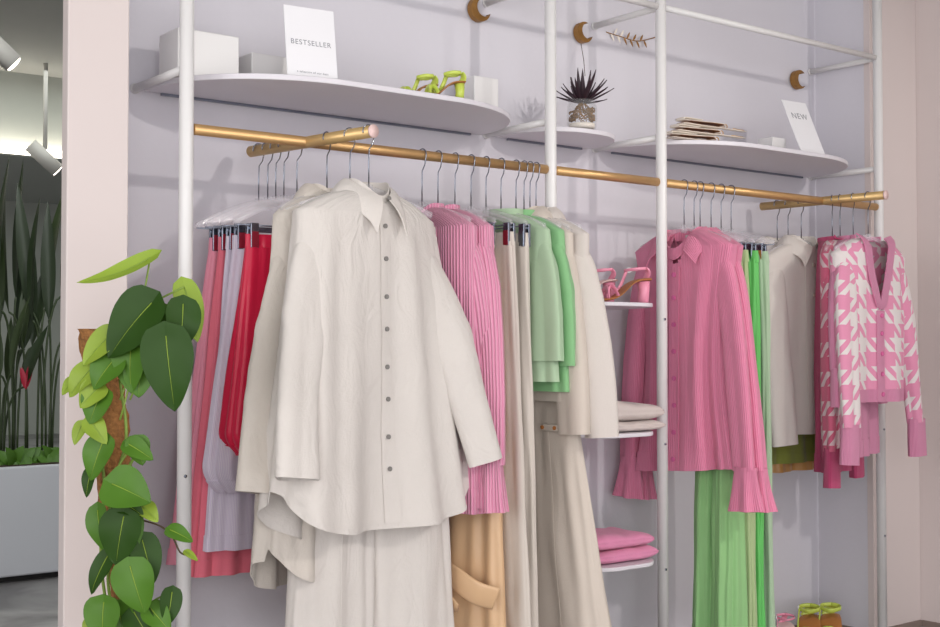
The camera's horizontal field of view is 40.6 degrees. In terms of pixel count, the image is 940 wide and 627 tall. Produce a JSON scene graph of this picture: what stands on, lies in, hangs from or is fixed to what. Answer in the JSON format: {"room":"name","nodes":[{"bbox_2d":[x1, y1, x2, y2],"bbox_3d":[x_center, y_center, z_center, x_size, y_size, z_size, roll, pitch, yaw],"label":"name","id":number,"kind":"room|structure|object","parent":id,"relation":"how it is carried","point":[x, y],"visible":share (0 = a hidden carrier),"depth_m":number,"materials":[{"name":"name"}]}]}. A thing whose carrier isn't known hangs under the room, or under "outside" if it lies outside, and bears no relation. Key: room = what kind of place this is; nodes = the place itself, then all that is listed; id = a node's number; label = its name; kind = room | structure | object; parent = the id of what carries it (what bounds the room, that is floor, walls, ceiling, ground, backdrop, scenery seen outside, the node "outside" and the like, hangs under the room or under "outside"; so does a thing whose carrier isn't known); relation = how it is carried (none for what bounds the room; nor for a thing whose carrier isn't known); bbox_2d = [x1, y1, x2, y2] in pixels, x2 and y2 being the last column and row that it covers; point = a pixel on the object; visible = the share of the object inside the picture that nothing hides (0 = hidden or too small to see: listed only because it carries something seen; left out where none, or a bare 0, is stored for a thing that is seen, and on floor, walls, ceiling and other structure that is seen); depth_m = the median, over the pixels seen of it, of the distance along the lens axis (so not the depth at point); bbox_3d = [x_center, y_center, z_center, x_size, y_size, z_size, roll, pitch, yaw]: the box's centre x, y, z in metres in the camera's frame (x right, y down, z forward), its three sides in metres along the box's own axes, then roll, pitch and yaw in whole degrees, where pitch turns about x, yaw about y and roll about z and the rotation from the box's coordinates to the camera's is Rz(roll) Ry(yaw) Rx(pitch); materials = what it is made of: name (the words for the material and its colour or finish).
{"room":"clothing store","nodes":[
{"label":"clothing store","id":0,"kind":"room"},
{"bbox_2d":[1,201,60,434],"bbox_3d":[-8.505,0.012,15.049,23.000,3.100,0.200,1,-2,-38],"label":"wall","id":1,"kind":"structure","parent":0,"point":[30,208],"depth_m":17.00,"materials":[{"name":"paint"}]},
{"bbox_2d":[0,0,62,203],"bbox_3d":[-3.541,-1.758,8.694,23.000,0.100,26.000,1,-2,-38],"label":"ceiling","id":2,"kind":"structure","parent":0,"point":[33,29],"depth_m":8.36,"materials":[{"name":"paint"}]},
{"bbox_2d":[0,37,20,70],"bbox_3d":[-2.320,-1.483,6.202,0.247,0.584,0.100,1,-2,-31],"label":"track spotlight","id":3,"kind":"object","parent":2,"relation":"hanging from","point":[9,58],"visible":1,"depth_m":6.19,"materials":[{"name":"beige"}]},
{"bbox_2d":[0,70,62,159],"bbox_3d":[-3.633,-1.431,8.803,23.000,0.550,0.300,1,-2,-38],"label":"wall","id":4,"kind":"structure","parent":2,"relation":"attached to","point":[21,94],"depth_m":9.00,"materials":[{"name":"paint"}]},
{"bbox_2d":[0,145,61,157],"bbox_3d":[-3.510,-1.150,8.638,23.000,0.040,0.100,1,-2,-38],"label":"light strip","id":5,"kind":"object","parent":4,"relation":"attached to","point":[3,148],"visible":0.02,"depth_m":8.87,"materials":[{"name":"beige"}]},
{"bbox_2d":[25,63,61,174],"bbox_3d":[-2.902,-1.327,8.659,0.247,0.765,0.100,1,-2,-31],"label":"track spotlight","id":6,"kind":"object","parent":2,"relation":"hanging from","point":[39,152],"visible":0.96,"depth_m":8.65,"materials":[{"name":"beige"}]},
{"bbox_2d":[58,0,128,626],"bbox_3d":[-0.932,-0.306,3.159,0.157,3.100,0.040,1,-2,-38],"label":"wall pillar","id":7,"kind":"structure","parent":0,"point":[95,81],"depth_m":3.12,"materials":[{"name":"paint"}]},
{"bbox_2d":[166,238,217,564],"bbox_3d":[-0.601,0.237,3.589,0.537,0.888,0.128,1,-2,-38],"label":"skirt","id":8,"kind":"object","parent":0,"point":[209,279],"visible":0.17,"depth_m":3.47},
{"bbox_2d":[191,237,250,577],"bbox_3d":[-0.566,0.251,3.558,0.492,0.918,0.125,1,-2,-38],"label":"skirt","id":9,"kind":"object","parent":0,"point":[216,563],"visible":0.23,"depth_m":3.43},
{"bbox_2d":[202,235,244,492],"bbox_3d":[-0.517,0.136,3.518,0.483,0.691,0.164,1,-2,-38],"label":"skirt","id":10,"kind":"object","parent":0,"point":[220,462],"visible":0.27,"depth_m":3.38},
{"bbox_2d":[203,236,254,551],"bbox_3d":[-0.542,0.215,3.540,0.438,0.848,0.105,1,-2,-40],"label":"skirt","id":11,"kind":"object","parent":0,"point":[229,523],"visible":0.19,"depth_m":3.41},
{"bbox_2d":[219,234,271,455],"bbox_3d":[-0.472,0.085,3.480,0.444,0.591,0.162,1,-2,-36],"label":"skirt","id":12,"kind":"object","parent":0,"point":[256,261],"visible":0.27,"depth_m":3.36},
{"bbox_2d":[235,183,332,588],"bbox_3d":[-0.406,0.186,3.356,0.197,1.067,0.688,-1,-2,28],"label":"shirt","id":13,"kind":"object","parent":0,"point":[274,553],"visible":0.28,"depth_m":3.15,"materials":[{"name":"beige fabric"}]},
{"bbox_2d":[257,178,501,539],"bbox_3d":[-0.240,0.117,3.282,0.243,0.931,0.772,-1,-2,43],"label":"shirt","id":14,"kind":"object","parent":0,"point":[379,413],"visible":0.99,"depth_m":3.22,"materials":[{"name":"white fabric"}]},
{"bbox_2d":[285,227,453,626],"bbox_3d":[-0.258,0.330,3.373,0.533,1.150,0.116,1,-2,-38],"label":"skirt","id":15,"kind":"object","parent":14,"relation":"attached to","point":[392,577],"visible":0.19,"depth_m":3.36,"materials":[{"name":"white fabric"}]},
{"bbox_2d":[0,433,922,626],"bbox_3d":[-3.541,1.440,8.608,23.000,0.100,26.000,1,-2,-38],"label":"floor","id":16,"kind":"structure","parent":0,"point":[29,602],"depth_m":5.82,"materials":[{"name":"concrete"}]},
{"bbox_2d":[0,462,58,582],"bbox_3d":[-3.839,1.017,5.413,6.400,0.575,0.600,1,-2,-38],"label":"planter","id":17,"kind":"object","parent":16,"relation":"on","point":[29,493],"visible":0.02,"depth_m":6.31,"materials":[{"name":"plastic"}]},
{"bbox_2d":[0,155,29,449],"bbox_3d":[-2.453,-0.037,6.558,0.389,1.593,0.315,1,-2,-24],"label":"leafy plant","id":18,"kind":"object","parent":17,"relation":"on","point":[3,191],"visible":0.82,"depth_m":6.58,"materials":[{"name":"green plant"}]},
{"bbox_2d":[0,446,40,464],"bbox_3d":[-2.311,0.716,6.364,0.341,0.111,0.183,1,-2,-38],"label":"plant","id":19,"kind":"object","parent":17,"relation":"on","point":[19,456],"visible":0.94,"depth_m":6.35,"materials":[{"name":"green plant"}]},
{"bbox_2d":[1,257,47,450],"bbox_3d":[-2.339,0.214,6.633,0.265,1.094,0.310,0,-2,-1],"label":"leafy plant","id":20,"kind":"object","parent":17,"relation":"on","point":[32,354],"visible":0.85,"depth_m":6.60,"materials":[{"name":"green plant"}]},
{"bbox_2d":[20,368,32,447],"bbox_3d":[-2.291,0.517,6.564,0.070,0.486,0.029,1,-2,-38],"label":"flower spike","id":21,"kind":"object","parent":17,"relation":"on","point":[23,375],"visible":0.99,"depth_m":6.56,"materials":[{"name":"red plant"}]},
{"bbox_2d":[2,182,60,449],"bbox_3d":[-2.243,-0.038,6.663,0.420,1.601,0.265,1,-2,-38],"label":"leafy plant","id":22,"kind":"object","parent":17,"relation":"on","point":[25,244],"visible":0.58,"depth_m":6.64,"materials":[{"name":"green plant"}]},
{"bbox_2d":[24,445,58,462],"bbox_3d":[-2.154,0.724,6.540,0.315,0.105,0.176,1,-2,-30],"label":"plant","id":23,"kind":"object","parent":17,"relation":"on","point":[49,454],"visible":0.44,"depth_m":6.48,"materials":[{"name":"green plant"}]},
{"bbox_2d":[62,249,203,626],"bbox_3d":[-0.736,0.549,2.830,0.320,1.373,0.414,0,-2,-6],"label":"climbing plant","id":24,"kind":"object","parent":16,"relation":"on","point":[146,341],"visible":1,"depth_m":2.72,"materials":[{"name":"green plant"}]},
{"bbox_2d":[130,0,193,626],"bbox_3d":[-0.812,-0.290,3.355,0.090,3.080,0.374,1,-2,-38],"label":"pole","id":25,"kind":"object","parent":16,"relation":"on","point":[185,71],"visible":0.85,"depth_m":3.23,"materials":[{"name":"metal"}]},
{"bbox_2d":[194,124,548,173],"bbox_3d":[-0.235,-0.463,3.628,1.200,0.029,0.029,1,-2,-38],"label":"rail","id":26,"kind":"object","parent":25,"relation":"attached to","point":[199,129],"visible":0.96,"depth_m":3.58,"materials":[{"name":"gold metal"}]},
{"bbox_2d":[246,124,378,156],"bbox_3d":[-0.438,-0.468,3.461,0.512,0.035,0.035,-1,-2,42],"label":"rail","id":27,"kind":"object","parent":26,"relation":"attached to","point":[371,131],"visible":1,"depth_m":3.40,"materials":[{"name":"gold metal"}]},
{"bbox_2d":[196,143,271,250],"bbox_3d":[-0.599,-0.327,3.604,0.388,0.314,0.030,1,-2,-38],"label":"clothes hanger","id":28,"kind":"object","parent":27,"relation":"hanging from","point":[213,232],"visible":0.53,"depth_m":3.51,"materials":[{"name":"metal"}]},
{"bbox_2d":[205,143,272,249],"bbox_3d":[-0.569,-0.328,3.577,0.388,0.314,0.030,1,-2,-38],"label":"clothes hanger","id":29,"kind":"object","parent":27,"relation":"hanging from","point":[221,231],"visible":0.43,"depth_m":3.48,"materials":[{"name":"metal"}]},
{"bbox_2d":[221,144,289,248],"bbox_3d":[-0.517,-0.329,3.529,0.388,0.314,0.030,1,-2,-38],"label":"clothes hanger","id":30,"kind":"object","parent":27,"relation":"hanging from","point":[239,230],"visible":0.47,"depth_m":3.43,"materials":[{"name":"metal"}]},
{"bbox_2d":[234,149,302,247],"bbox_3d":[-0.475,-0.330,3.491,0.388,0.314,0.030,1,-2,-38],"label":"clothes hanger","id":31,"kind":"object","parent":27,"relation":"hanging from","point":[252,229],"visible":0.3,"depth_m":3.40,"materials":[{"name":"metal"}]},
{"bbox_2d":[420,148,426,206],"bbox_3d":[-0.140,-0.365,3.699,0.022,0.234,0.416,1,-2,-44],"label":"clothes hanger","id":32,"kind":"object","parent":26,"relation":"hanging from","point":[421,148],"visible":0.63,"depth_m":3.70,"materials":[{"name":"metal"}]},
{"bbox_2d":[418,203,489,514],"bbox_3d":[-0.141,0.122,3.692,0.586,0.874,0.135,-1,-2,44],"label":"pleated top","id":33,"kind":"object","parent":32,"relation":"hanging from","point":[462,261],"visible":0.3,"depth_m":3.53,"materials":[{"name":"fabric"}]},
{"bbox_2d":[436,150,442,202],"bbox_3d":[-0.094,-0.364,3.735,0.022,0.234,0.416,1,-2,-42],"label":"clothes hanger","id":34,"kind":"object","parent":26,"relation":"hanging from","point":[437,150],"visible":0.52,"depth_m":3.73,"materials":[{"name":"metal"}]},
{"bbox_2d":[444,204,508,512],"bbox_3d":[-0.090,0.122,3.718,0.134,0.873,0.610,1,-2,-42],"label":"pleated top","id":35,"kind":"object","parent":34,"relation":"hanging from","point":[491,474],"visible":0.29,"depth_m":3.50,"materials":[{"name":"fabric"}]},
{"bbox_2d":[469,154,514,244],"bbox_3d":[0.002,-0.335,3.809,0.030,0.287,0.388,1,-2,-38],"label":"clothes hanger","id":36,"kind":"object","parent":26,"relation":"hanging from","point":[507,226],"visible":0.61,"depth_m":3.66,"materials":[{"name":"metal"}]},
{"bbox_2d":[484,156,530,246],"bbox_3d":[0.048,-0.334,3.844,0.030,0.287,0.388,1,-2,-38],"label":"clothes hanger","id":37,"kind":"object","parent":26,"relation":"hanging from","point":[523,228],"visible":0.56,"depth_m":3.70,"materials":[{"name":"metal"}]},
{"bbox_2d":[514,159,519,207],"bbox_3d":[0.142,-0.359,3.918,0.022,0.234,0.416,1,-2,-38],"label":"clothes hanger","id":38,"kind":"object","parent":26,"relation":"hanging from","point":[516,159],"visible":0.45,"depth_m":3.92,"materials":[{"name":"metal"}]},
{"bbox_2d":[523,209,575,391],"bbox_3d":[0.142,-0.040,3.906,0.108,0.548,0.564,1,-2,-39],"label":"blouse","id":39,"kind":"object","parent":38,"relation":"hanging from","point":[557,234],"visible":0.18,"depth_m":3.71,"materials":[{"name":"green fabric"}]},
{"bbox_2d":[522,160,527,208],"bbox_3d":[0.167,-0.358,3.938,0.022,0.234,0.416,1,-2,-38],"label":"clothes hanger","id":40,"kind":"object","parent":26,"relation":"hanging from","point":[523,160],"visible":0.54,"depth_m":3.94,"materials":[{"name":"metal"}]},
{"bbox_2d":[528,206,589,434],"bbox_3d":[0.165,0.015,3.922,0.161,0.694,0.577,1,-2,-38],"label":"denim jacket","id":41,"kind":"object","parent":40,"relation":"hanging from","point":[572,407],"visible":0.16,"depth_m":3.71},
{"bbox_2d":[534,162,539,205],"bbox_3d":[0.206,-0.358,3.968,0.022,0.234,0.416,1,-2,-38],"label":"clothes hanger","id":42,"kind":"object","parent":26,"relation":"hanging from","point":[534,162],"visible":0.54,"depth_m":3.97,"materials":[{"name":"metal"}]},
{"bbox_2d":[534,401,611,626],"bbox_3d":[0.184,0.700,3.925,0.141,1.010,0.807,1,-2,-38],"label":"trousers","id":43,"kind":"object","parent":42,"relation":"hanging from","point":[571,588],"visible":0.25,"depth_m":3.75,"materials":[{"name":"beige fabric"}]},
{"bbox_2d":[546,207,618,437],"bbox_3d":[0.211,0.022,3.944,0.161,0.707,0.642,1,-2,-38],"label":"shirt","id":44,"kind":"object","parent":42,"relation":"hanging from","point":[604,422],"visible":0.19,"depth_m":3.72,"materials":[{"name":"white fabric"}]},
{"bbox_2d":[482,0,556,206],"bbox_3d":[0.168,-0.270,4.115,0.090,3.080,0.374,1,-2,-38],"label":"pole","id":45,"kind":"object","parent":16,"relation":"on","point":[549,122],"visible":0.49,"depth_m":4.00,"materials":[{"name":"metal"}]},
{"bbox_2d":[557,166,659,185],"bbox_3d":[0.452,-0.449,4.161,0.460,0.029,0.029,1,-2,-38],"label":"rail","id":46,"kind":"object","parent":45,"relation":"attached to","point":[561,171],"visible":0.96,"depth_m":4.14,"materials":[{"name":"gold metal"}]},
{"bbox_2d":[591,0,668,626],"bbox_3d":[0.563,-0.262,4.422,0.090,3.080,0.374,1,-2,-38],"label":"pole","id":47,"kind":"object","parent":16,"relation":"on","point":[660,137],"visible":0.91,"depth_m":4.29,"materials":[{"name":"metal"}]},
{"bbox_2d":[666,5,876,59],"bbox_3d":[1.142,-1.035,4.712,1.208,0.022,0.022,1,-2,-38],"label":"tube","id":48,"kind":"object","parent":47,"relation":"attached to","point":[670,9],"visible":1,"depth_m":4.66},
{"bbox_2d":[667,179,878,210],"bbox_3d":[1.142,-0.435,4.696,1.206,0.029,0.029,1,-2,-38],"label":"rail","id":49,"kind":"object","parent":47,"relation":"attached to","point":[678,184],"visible":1,"depth_m":4.62,"materials":[{"name":"gold metal"}]},
{"bbox_2d":[681,179,687,227],"bbox_3d":[0.738,-0.346,4.380,0.022,0.234,0.416,1,-2,-38],"label":"clothes hanger","id":50,"kind":"object","parent":49,"relation":"hanging from","point":[683,179],"visible":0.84,"depth_m":4.38,"materials":[{"name":"metal"}]},
{"bbox_2d":[612,226,764,512],"bbox_3d":[0.757,0.176,4.354,0.177,0.949,0.674,1,-2,-41],"label":"blouse","id":51,"kind":"object","parent":50,"relation":"hanging from","point":[710,426],"visible":0.88,"depth_m":4.25,"materials":[{"name":"fabric"}]},
{"bbox_2d":[698,181,742,242],"bbox_3d":[0.802,-0.319,4.429,0.030,0.287,0.388,1,-2,-38],"label":"clothes hanger","id":52,"kind":"object","parent":49,"relation":"hanging from","point":[699,181],"visible":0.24,"depth_m":4.43,"materials":[{"name":"metal"}]},
{"bbox_2d":[692,469,747,626],"bbox_3d":[0.846,0.446,4.346,0.162,1.330,0.207,1,-2,-38],"label":"trousers","id":53,"kind":"object","parent":52,"relation":"hanging from","point":[720,576],"visible":0.41,"depth_m":4.28,"materials":[{"name":"fabric"}]},
{"bbox_2d":[759,190,888,209],"bbox_3d":[1.345,-0.430,4.857,0.035,0.035,0.533,1,-2,-44],"label":"rail","id":54,"kind":"object","parent":49,"relation":"attached to","point":[879,195],"visible":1,"depth_m":4.80,"materials":[{"name":"gold metal"}]},
{"bbox_2d":[831,195,832,235],"bbox_3d":[1.375,-0.335,4.822,0.022,0.234,0.416,-1,-2,24],"label":"clothes hanger","id":55,"kind":"object","parent":54,"relation":"hanging from","point":[831,195],"visible":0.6,"depth_m":4.82,"materials":[{"name":"metal"}]},
{"bbox_2d":[814,237,851,472],"bbox_3d":[1.391,0.152,4.831,0.127,0.874,0.442,-1,-2,27],"label":"knit sweater","id":56,"kind":"object","parent":55,"relation":"hanging from","point":[818,461],"visible":0.16,"depth_m":4.70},
{"bbox_2d":[838,194,840,235],"bbox_3d":[1.398,-0.335,4.798,0.022,0.234,0.416,-1,-2,30],"label":"clothes hanger","id":57,"kind":"object","parent":54,"relation":"hanging from","point":[839,194],"visible":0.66,"depth_m":4.80,"materials":[{"name":"metal"}]},
{"bbox_2d":[820,235,864,487],"bbox_3d":[1.397,0.173,4.786,0.136,0.925,0.545,-1,-2,28],"label":"cardigan","id":58,"kind":"object","parent":57,"relation":"hanging from","point":[830,425],"visible":0.33,"depth_m":4.57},
{"bbox_2d":[851,193,854,234],"bbox_3d":[1.436,-0.336,4.759,0.022,0.234,0.416,-1,-2,35],"label":"clothes hanger","id":59,"kind":"object","parent":54,"relation":"hanging from","point":[852,193],"visible":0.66,"depth_m":4.76,"materials":[{"name":"metal"}]},
{"bbox_2d":[828,235,887,456],"bbox_3d":[1.438,0.120,4.752,0.129,0.814,0.574,-1,-2,37],"label":"long sleeve top","id":60,"kind":"object","parent":59,"relation":"hanging from","point":[869,430],"visible":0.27,"depth_m":4.62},
{"bbox_2d":[864,191,870,236],"bbox_3d":[1.478,-0.338,4.716,0.416,0.234,0.022,1,-2,-38],"label":"clothes hanger","id":61,"kind":"object","parent":54,"relation":"hanging from","point":[866,191],"visible":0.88,"depth_m":4.71,"materials":[{"name":"metal"}]},
{"bbox_2d":[830,233,926,465],"bbox_3d":[1.500,0.126,4.721,0.643,0.836,0.153,2,-2,-45],"label":"cardigan","id":62,"kind":"object","parent":61,"relation":"hanging from","point":[877,358],"visible":0.94,"depth_m":4.64,"materials":[{"name":"fabric"}]},
{"bbox_3d":[1.243,-0.304,4.959,0.388,0.287,0.030,1,-2,-38],"label":"clothes hanger","id":63,"kind":"object","parent":54,"relation":"hanging from","visible":0},
{"bbox_2d":[772,434,813,472],"bbox_3d":[1.229,0.221,4.959,0.408,0.784,0.106,1,-2,-36],"label":"skirt","id":64,"kind":"object","parent":63,"relation":"hanging from","point":[808,465],"visible":0.04,"depth_m":4.95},
{"bbox_2d":[772,434,814,464],"bbox_3d":[1.243,0.203,4.946,0.403,0.748,0.099,1,-2,-43],"label":"skirt","id":65,"kind":"object","parent":63,"relation":"hanging from","point":[804,451],"visible":0.09,"depth_m":4.90,"materials":[{"name":"green fabric"}]},
{"bbox_2d":[797,603,820,626],"bbox_3d":[1.324,1.223,4.973,0.116,0.143,0.237,-1,-2,20],"label":"sandal","id":66,"kind":"object","parent":16,"relation":"on","point":[807,618],"visible":1,"depth_m":5.01,"materials":[{"name":"green leather"}]},
{"bbox_2d":[818,602,841,626],"bbox_3d":[1.412,1.224,4.990,0.116,0.143,0.237,-1,-2,20],"label":"sandal","id":67,"kind":"object","parent":16,"relation":"on","point":[829,618],"visible":0.95,"depth_m":5.03,"materials":[{"name":"green leather"}]},
{"bbox_2d":[808,0,886,626],"bbox_3d":[1.547,-0.242,5.185,0.090,3.080,0.374,1,-2,-38],"label":"pole","id":68,"kind":"object","parent":16,"relation":"on","point":[877,169],"visible":0.67,"depth_m":5.07,"materials":[{"name":"metal"}]},
{"bbox_2d":[126,0,818,626],"bbox_3d":[0.231,-0.272,4.434,3.310,3.100,0.050,1,-2,-38],"label":"wall","id":69,"kind":"structure","parent":0,"point":[737,78],"depth_m":4.40,"materials":[{"name":"paint"}]},
{"bbox_2d":[144,73,509,135],"bbox_3d":[-0.309,-0.614,3.719,1.190,0.023,0.408,1,-2,-38],"label":"display shelf","id":70,"kind":"object","parent":69,"relation":"attached to","point":[300,94],"visible":0.91,"depth_m":3.66,"materials":[{"name":"white paint"}]},
{"bbox_2d":[159,27,238,76],"bbox_3d":[-0.740,-0.696,3.470,0.180,0.124,0.120,1,-2,-38],"label":"block","id":71,"kind":"object","parent":70,"relation":"on","point":[214,53],"visible":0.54,"depth_m":3.43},
{"bbox_2d":[239,52,286,73],"bbox_3d":[-0.575,-0.678,3.649,0.180,0.099,0.120,1,-2,-38],"label":"block","id":72,"kind":"object","parent":70,"relation":"on","point":[252,62],"visible":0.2,"depth_m":3.58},
{"bbox_2d":[283,4,337,78],"bbox_3d":[-0.435,-0.732,3.462,0.148,0.208,0.038,1,-2,-31],"label":"display sign","id":73,"kind":"object","parent":70,"relation":"on","point":[309,32],"visible":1,"depth_m":3.46,"materials":[{"name":"paper"}]},
{"bbox_2d":[401,74,438,93],"bbox_3d":[-0.165,-0.669,3.770,0.148,0.090,0.073,1,-2,-26],"label":"sandal","id":74,"kind":"object","parent":70,"relation":"on","point":[421,77],"visible":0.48,"depth_m":3.79,"materials":[{"name":"green leather"}]},
{"bbox_2d":[424,70,465,97],"bbox_3d":[-0.084,-0.670,3.731,0.148,0.090,0.073,0,-2,-18],"label":"sandal","id":75,"kind":"object","parent":70,"relation":"on","point":[459,85],"visible":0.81,"depth_m":3.73,"materials":[{"name":"green leather"}]},
{"bbox_2d":[458,75,497,106],"bbox_3d":[0.026,-0.690,4.147,0.100,0.149,0.090,1,-2,-38],"label":"block","id":76,"kind":"object","parent":70,"relation":"on","point":[478,88],"visible":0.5,"depth_m":4.11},
{"bbox_2d":[467,0,489,22],"bbox_3d":[0.028,-1.015,4.246,0.081,0.082,0.030,1,-2,-38],"label":"hook","id":77,"kind":"object","parent":69,"relation":"attached to","point":[472,8],"visible":1,"depth_m":4.22,"materials":[{"name":"wood"}]},
{"bbox_2d":[495,127,614,149],"bbox_3d":[0.333,-0.598,4.318,0.440,0.023,0.248,1,-2,-38],"label":"display shelf","id":78,"kind":"object","parent":69,"relation":"attached to","point":[576,138],"visible":0.8,"depth_m":4.29,"materials":[{"name":"white paint"}]},
{"bbox_2d":[556,69,613,128],"bbox_3d":[0.375,-0.716,4.248,0.201,0.205,0.192,-1,-2,18],"label":"plant","id":79,"kind":"object","parent":78,"relation":"on","point":[580,95],"visible":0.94,"depth_m":4.22,"materials":[{"name":"purple plant"}]},
{"bbox_2d":[581,430,652,438],"bbox_3d":[0.393,0.398,4.230,0.458,0.020,0.418,1,-2,-38],"label":"display shelf","id":80,"kind":"object","parent":69,"relation":"attached to","point":[643,433],"visible":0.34,"depth_m":4.08,"materials":[{"name":"white paint"}]},
{"bbox_2d":[619,419,665,431],"bbox_3d":[0.466,0.366,4.188,0.290,0.040,0.225,1,-2,-38],"label":"folded garment","id":81,"kind":"object","parent":80,"relation":"on","point":[647,424],"visible":0.38,"depth_m":4.13,"materials":[{"name":"white fabric"}]},
{"bbox_2d":[617,401,664,420],"bbox_3d":[0.462,0.303,4.186,0.290,0.095,0.224,1,-2,-38],"label":"folded garment","id":82,"kind":"object","parent":81,"relation":"on","point":[626,410],"visible":0.41,"depth_m":4.12,"materials":[{"name":"white fabric"}]},
{"bbox_2d":[601,557,653,571],"bbox_3d":[0.393,0.818,4.219,0.458,0.020,0.418,1,-2,-38],"label":"display shelf","id":83,"kind":"object","parent":69,"relation":"attached to","point":[646,562],"visible":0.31,"depth_m":4.07,"materials":[{"name":"white paint"}]},
{"bbox_2d":[599,544,658,563],"bbox_3d":[0.454,0.781,4.168,0.270,0.049,0.206,1,-2,-38],"label":"folded garment","id":84,"kind":"object","parent":83,"relation":"on","point":[643,551],"visible":0.46,"depth_m":4.09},
{"bbox_2d":[596,527,654,549],"bbox_3d":[0.443,0.731,4.159,0.260,0.059,0.203,1,-2,-38],"label":"folded garment","id":85,"kind":"object","parent":84,"relation":"on","point":[608,538],"visible":0.6,"depth_m":4.10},
{"bbox_2d":[605,302,652,309],"bbox_3d":[0.393,-0.022,4.241,0.458,0.020,0.418,1,-2,-38],"label":"display shelf","id":86,"kind":"object","parent":69,"relation":"attached to","point":[608,305],"visible":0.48,"depth_m":4.10,"materials":[{"name":"white paint"}]},
{"bbox_2d":[597,268,617,301],"bbox_3d":[0.389,-0.092,4.203,0.203,0.122,0.090,1,-2,-21],"label":"sandal","id":87,"kind":"object","parent":86,"relation":"on","point":[611,280],"visible":0.29,"depth_m":4.21,"materials":[{"name":"pink leather"}]},
{"bbox_2d":[602,267,651,302],"bbox_3d":[0.494,-0.094,4.158,0.203,0.122,0.090,0,-2,-15],"label":"sandal","id":88,"kind":"object","parent":86,"relation":"on","point":[643,287],"visible":0.88,"depth_m":4.16,"materials":[{"name":"pink leather"}]},
{"bbox_2d":[603,140,847,178],"bbox_3d":[1.062,-0.586,4.795,1.196,0.023,0.388,1,-2,-38],"label":"display shelf","id":89,"kind":"object","parent":69,"relation":"attached to","point":[741,156],"visible":0.84,"depth_m":4.72,"materials":[{"name":"white paint"}]},
{"bbox_2d":[667,131,718,140],"bbox_3d":[0.830,-0.619,4.496,0.339,0.026,0.049,1,-2,-31],"label":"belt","id":90,"kind":"object","parent":89,"relation":"on","point":[675,135],"visible":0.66,"depth_m":4.43,"materials":[{"name":"beige leather"}]},
{"bbox_2d":[669,124,744,138],"bbox_3d":[0.845,-0.645,4.508,0.327,0.026,0.049,1,-2,-33],"label":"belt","id":91,"kind":"object","parent":90,"relation":"on","point":[677,127],"visible":0.96,"depth_m":4.46,"materials":[{"name":"beige leather"}]},
{"bbox_2d":[675,117,746,131],"bbox_3d":[0.859,-0.671,4.519,0.314,0.026,0.049,1,-2,-36],"label":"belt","id":92,"kind":"object","parent":91,"relation":"on","point":[683,120],"visible":0.96,"depth_m":4.48,"materials":[{"name":"beige leather"}]},
{"bbox_2d":[781,100,824,153],"bbox_3d":[1.265,-0.698,4.820,0.135,0.229,0.098,1,-2,-35],"label":"display sign","id":93,"kind":"object","parent":89,"relation":"on","point":[798,115],"visible":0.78,"depth_m":4.82,"materials":[{"name":"paper"}]},
{"bbox_2d":[449,513,505,626],"bbox_3d":[-0.060,0.436,3.726,0.243,1.278,0.509,1,-2,-38],"label":"skirt","id":94,"kind":"object","parent":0,"point":[476,541],"visible":0.13,"depth_m":3.58,"materials":[{"name":"fabric"}]},
{"bbox_2d":[494,231,530,626],"bbox_3d":[0.004,0.456,3.784,0.067,1.380,0.565,1,-2,-39],"label":"trousers","id":95,"kind":"object","parent":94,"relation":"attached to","point":[516,563],"visible":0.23,"depth_m":3.62,"materials":[{"name":"fabric"}]},
{"bbox_2d":[515,233,538,626],"bbox_3d":[0.047,0.432,3.822,0.070,1.330,0.493,1,-2,-38],"label":"trousers","id":96,"kind":"object","parent":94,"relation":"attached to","point":[522,252],"visible":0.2,"depth_m":3.66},
{"bbox_2d":[481,208,563,381],"bbox_3d":[0.100,-0.055,3.880,0.113,0.518,0.572,1,-2,-38],"label":"blouse","id":97,"kind":"object","parent":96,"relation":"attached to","point":[546,311],"visible":0.42,"depth_m":3.69,"materials":[{"name":"green fabric"}]},
{"bbox_2d":[642,227,777,512],"bbox_3d":[0.787,0.179,4.377,0.165,0.954,0.667,1,-2,-41],"label":"shirt","id":98,"kind":"object","parent":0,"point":[769,504],"visible":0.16,"depth_m":4.16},
{"bbox_2d":[741,250,756,626],"bbox_3d":[0.887,0.447,4.389,0.060,1.330,0.236,1,-2,-36],"label":"trousers","id":99,"kind":"object","parent":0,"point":[750,518],"visible":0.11,"depth_m":4.29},
{"bbox_2d":[748,250,765,626],"bbox_3d":[0.931,0.448,4.419,0.056,1.330,0.227,1,-2,-39],"label":"trousers","id":100,"kind":"object","parent":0,"point":[753,264],"visible":0.18,"depth_m":4.35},
{"bbox_2d":[759,251,775,626],"bbox_3d":[0.974,0.449,4.451,0.059,1.330,0.227,1,-2,-38],"label":"trousers","id":101,"kind":"object","parent":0,"point":[764,262],"visible":0.21,"depth_m":4.38,"materials":[{"name":"green fabric"}]},
{"bbox_2d":[768,235,817,446],"bbox_3d":[1.304,0.097,4.910,0.569,0.805,0.172,1,-2,-38],"label":"shirt","id":102,"kind":"object","parent":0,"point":[793,262],"visible":0.48,"depth_m":4.81,"materials":[{"name":"fabric"}]},
{"bbox_2d":[815,0,867,626],"bbox_3d":[1.561,-0.249,5.282,0.068,3.100,0.240,1,-2,-38],"label":"wall","id":103,"kind":"structure","parent":0,"point":[839,93],"depth_m":5.25,"materials":[{"name":"paint"}]},
{"bbox_2d":[863,0,920,626],"bbox_3d":[1.745,-0.250,5.253,0.326,3.100,0.030,1,-2,-38],"label":"wall pillar","id":104,"kind":"structure","parent":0,"point":[898,16],"depth_m":5.25,"materials":[{"name":"paint"}]},
{"bbox_2d":[915,0,939,622],"bbox_3d":[3.143,-0.288,3.839,0.150,3.100,4.200,1,-2,-38],"label":"wall","id":105,"kind":"structure","parent":0,"point":[927,12],"depth_m":5.29,"materials":[{"name":"paint"}]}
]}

